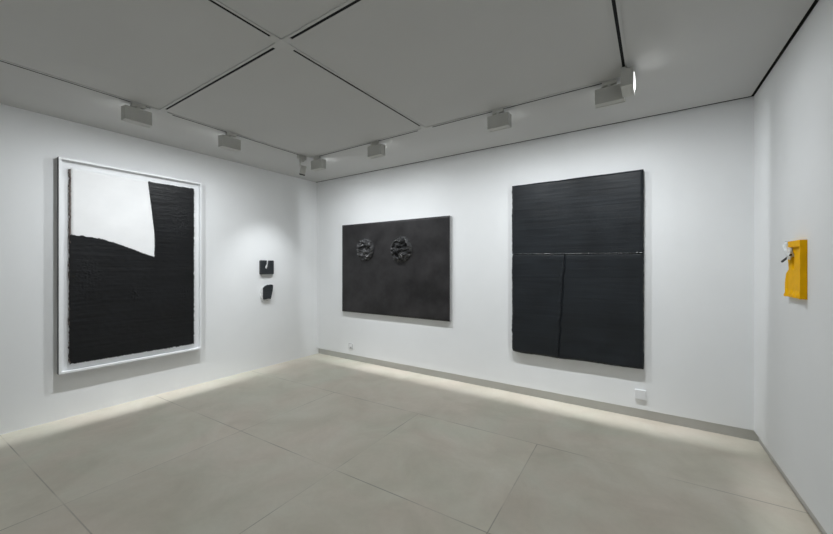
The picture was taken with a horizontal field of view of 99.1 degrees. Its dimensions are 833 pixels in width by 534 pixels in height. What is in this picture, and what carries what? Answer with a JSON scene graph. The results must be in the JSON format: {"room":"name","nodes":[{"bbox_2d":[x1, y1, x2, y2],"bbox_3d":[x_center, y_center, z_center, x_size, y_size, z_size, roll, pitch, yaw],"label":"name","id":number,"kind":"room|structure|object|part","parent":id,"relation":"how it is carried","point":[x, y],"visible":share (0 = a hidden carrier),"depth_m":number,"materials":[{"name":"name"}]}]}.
{"room":"museum","nodes":[
{"label":"museum","id":0,"kind":"room"},
{"bbox_2d":[0,104,318,434],"bbox_3d":[-3.229,0.020,3.858,0.150,2.900,5.610,0,0,34],"label":"wall","id":1,"kind":"structure","parent":0,"point":[250,215],"depth_m":4.05,"materials":[{"name":"white paint"}]},
{"bbox_2d":[57,156,201,374],"bbox_3d":[-3.061,-0.013,3.914,0.065,2.072,1.280,0,0,34],"label":"framed painting","id":2,"kind":"object","parent":1,"relation":"attached to","point":[129,242],"visible":1,"depth_m":3.79,"materials":[{"name":"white paint"}]},
{"bbox_2d":[259,260,273,273],"bbox_3d":[-2.196,0.004,5.212,0.055,0.205,0.207,0,0,34],"label":"relief","id":3,"kind":"object","parent":1,"relation":"attached to","point":[265,267],"visible":1,"depth_m":5.19,"materials":[{"name":"paint"}]},
{"bbox_2d":[260,284,272,300],"bbox_3d":[-2.200,0.378,5.213,0.048,0.240,0.180,0,0,34],"label":"relief","id":4,"kind":"object","parent":1,"relation":"attached to","point":[266,291],"visible":1,"depth_m":5.18,"materials":[{"name":"paint"}]},
{"bbox_2d":[0,0,814,181],"bbox_3d":[-0.916,-1.500,2.225,5.711,0.140,5.380,0,0,34],"label":"ceiling","id":5,"kind":"structure","parent":0,"point":[434,62],"depth_m":2.53,"materials":[{"name":"white paint"}]},
{"bbox_2d":[0,0,627,159],"bbox_3d":[-0.855,-1.426,2.262,3.640,0.008,3.448,0,0,34],"label":"track","id":6,"kind":"object","parent":5,"relation":"attached to","point":[614,5],"visible":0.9,"depth_m":2.55,"materials":[{"name":"black metal"}]},
{"bbox_3d":[-2.808,-1.427,2.557,0.050,0.006,1.520,0,0,34],"label":"rail","id":7,"kind":"part","parent":6,"relation":"part of","materials":[{"name":"metal"}]},
{"bbox_2d":[121,102,151,127],"bbox_3d":[-2.458,-1.343,3.123,0.088,0.162,0.206,0,0,34],"label":"spotlight","id":8,"kind":"object","parent":6,"relation":"hanging from","point":[133,114],"visible":1,"depth_m":3.09,"materials":[{"name":"grey paint"}]},
{"bbox_3d":[-2.316,-1.426,3.244,0.119,0.008,0.170,0,0,34],"label":"junction plate","id":9,"kind":"part","parent":6,"relation":"part of","materials":[{"name":"grey paint"}]},
{"bbox_3d":[-1.596,-1.427,2.760,1.615,0.006,0.050,0,0,34],"label":"rail","id":10,"kind":"part","parent":6,"relation":"part of","materials":[{"name":"black metal"}]},
{"bbox_2d":[218,132,240,151],"bbox_3d":[-2.001,-1.343,3.803,0.088,0.162,0.206,0,0,34],"label":"spotlight","id":11,"kind":"object","parent":6,"relation":"hanging from","point":[226,141],"visible":1,"depth_m":3.77,"materials":[{"name":"grey paint"}]},
{"bbox_3d":[-1.327,-1.427,1.561,0.050,0.006,1.520,0,0,34],"label":"rail","id":12,"kind":"part","parent":6,"relation":"part of","materials":[{"name":"black metal"}]},
{"bbox_3d":[-1.866,-1.427,3.960,0.050,0.006,1.520,0,0,34],"label":"rail","id":13,"kind":"part","parent":6,"relation":"part of","materials":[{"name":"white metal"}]},
{"bbox_3d":[-0.855,-1.426,2.263,0.158,0.008,0.158,0,0,-11],"label":"junction plate","id":14,"kind":"part","parent":6,"relation":"part of","materials":[{"name":"grey paint"}]},
{"bbox_2d":[297,155,306,175],"bbox_3d":[-1.475,-1.299,4.555,0.109,0.250,0.120,0,0,34],"label":"light","id":15,"kind":"object","parent":6,"relation":"hanging from","point":[301,158],"visible":1,"depth_m":4.54,"materials":[{"name":"grey paint"}]},
{"bbox_2d":[311,156,325,171],"bbox_3d":[-1.272,-1.343,4.609,0.206,0.162,0.088,0,0,34],"label":"spotlight","id":16,"kind":"object","parent":6,"relation":"hanging from","point":[318,164],"visible":1,"depth_m":4.57,"materials":[{"name":"grey paint"}]},
{"bbox_3d":[-0.114,-1.427,1.764,1.617,0.006,0.050,0,0,34],"label":"rail","id":17,"kind":"part","parent":6,"relation":"part of","materials":[{"name":"black metal"}]},
{"bbox_3d":[-0.384,-1.427,2.964,0.050,0.006,1.520,0,0,34],"label":"rail","id":18,"kind":"part","parent":6,"relation":"part of","materials":[{"name":"black metal"}]},
{"bbox_3d":[-0.654,-1.427,4.163,1.615,0.006,0.050,0,0,34],"label":"rail","id":19,"kind":"part","parent":6,"relation":"part of","materials":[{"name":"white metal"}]},
{"bbox_2d":[368,141,384,158],"bbox_3d":[-0.459,-1.343,4.063,0.206,0.162,0.088,0,0,34],"label":"spotlight","id":20,"kind":"object","parent":6,"relation":"hanging from","point":[376,150],"visible":1,"depth_m":4.02,"materials":[{"name":"grey paint"}]},
{"bbox_3d":[0.073,-1.426,3.644,0.170,0.008,0.119,0,0,34],"label":"junction plate","id":21,"kind":"part","parent":6,"relation":"part of","materials":[{"name":"grey paint"}]},
{"bbox_2d":[487,108,511,131],"bbox_3d":[0.757,-1.343,3.246,0.206,0.162,0.088,0,0,34],"label":"spotlight","id":22,"kind":"object","parent":6,"relation":"hanging from","point":[498,121],"visible":1,"depth_m":3.21,"materials":[{"name":"grey paint"}]},
{"bbox_3d":[0.829,-1.427,3.167,1.617,0.006,0.050,0,0,34],"label":"rail","id":23,"kind":"part","parent":6,"relation":"part of","materials":[{"name":"metal"}]},
{"bbox_2d":[595,79,624,108],"bbox_3d":[1.496,-1.343,2.749,0.206,0.162,0.088,0,0,34],"label":"spotlight","id":24,"kind":"object","parent":6,"relation":"hanging from","point":[609,94],"visible":0.92,"depth_m":2.72,"materials":[{"name":"grey paint"}]},
{"bbox_3d":[1.099,-1.427,1.967,0.050,0.006,1.520,0,0,34],"label":"rail","id":25,"kind":"part","parent":6,"relation":"part of","materials":[{"name":"black metal"}]},
{"bbox_2d":[621,66,635,97],"bbox_3d":[1.522,-1.343,2.551,0.088,0.162,0.206,0,0,34],"label":"spotlight","id":26,"kind":"object","parent":6,"relation":"hanging from","point":[628,82],"visible":1,"depth_m":2.48,"materials":[{"name":"grey paint"}]},
{"bbox_2d":[0,353,821,533],"bbox_3d":[-0.711,1.530,2.226,6.150,0.120,5.710,0,0,34],"label":"floor","id":27,"kind":"structure","parent":0,"point":[318,443],"depth_m":2.60,"materials":[{"name":"beige tile"}]},
{"bbox_2d":[317,96,753,429],"bbox_3d":[0.616,-0.098,4.563,5.446,2.944,0.150,0,0,34],"label":"wall","id":28,"kind":"structure","parent":0,"point":[697,163],"depth_m":3.56,"materials":[{"name":"white paint"}]},
{"bbox_2d":[342,216,451,321],"bbox_3d":[-0.396,0.020,5.060,1.943,1.362,0.152,0,0,34],"label":"painting","id":29,"kind":"object","parent":28,"relation":"attached to","point":[399,268],"visible":1,"depth_m":4.99,"materials":[{"name":"grey fabric"}]},
{"bbox_2d":[320,94,752,181],"bbox_3d":[0.560,-1.522,4.480,5.446,0.176,0.050,0,0,34],"label":"trim","id":30,"kind":"structure","parent":28,"relation":"attached to","point":[752,94],"depth_m":3.76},
{"bbox_2d":[319,348,758,441],"bbox_3d":[0.625,1.422,4.546,5.481,0.096,0.068,0,0,34],"label":"baseboard","id":31,"kind":"structure","parent":28,"relation":"attached to","point":[661,417],"depth_m":3.80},
{"bbox_2d":[512,169,643,368],"bbox_3d":[1.638,0.024,3.746,1.287,1.915,0.064,0,0,34],"label":"painting","id":32,"kind":"object","parent":28,"relation":"attached to","point":[578,243],"visible":1,"depth_m":3.67,"materials":[{"name":"black paint"}]},
{"bbox_2d":[635,389,645,399],"bbox_3d":[2.159,1.229,3.423,0.090,0.090,0.020,0,0,34],"label":"wall plate","id":33,"kind":"object","parent":28,"relation":"attached to","point":[639,394],"visible":1,"depth_m":3.41,"materials":[{"name":"white plastic"}]},
{"bbox_2d":[754,0,832,533],"bbox_3d":[1.531,-0.098,0.749,0.150,2.944,5.468,0,0,32],"label":"wall","id":34,"kind":"structure","parent":0,"point":[793,106],"depth_m":2.14,"materials":[{"name":"white paint"}]},
{"bbox_2d":[753,0,818,95],"bbox_3d":[1.410,-1.522,0.737,0.042,0.176,5.308,0,0,32],"label":"trim","id":35,"kind":"structure","parent":34,"relation":"attached to","point":[815,2],"depth_m":2.30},
{"bbox_2d":[759,438,826,533],"bbox_3d":[1.494,1.422,0.703,0.064,0.096,5.347,0,0,32],"label":"baseboard","id":36,"kind":"structure","parent":34,"relation":"attached to","point":[801,500],"depth_m":2.29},
{"bbox_2d":[781,240,806,298],"bbox_3d":[2.304,0.007,2.177,0.049,0.360,0.290,0,0,32],"label":"relief","id":37,"kind":"object","parent":34,"relation":"attached to","point":[795,251],"visible":1,"depth_m":2.14,"materials":[{"name":"paint"}]}
]}

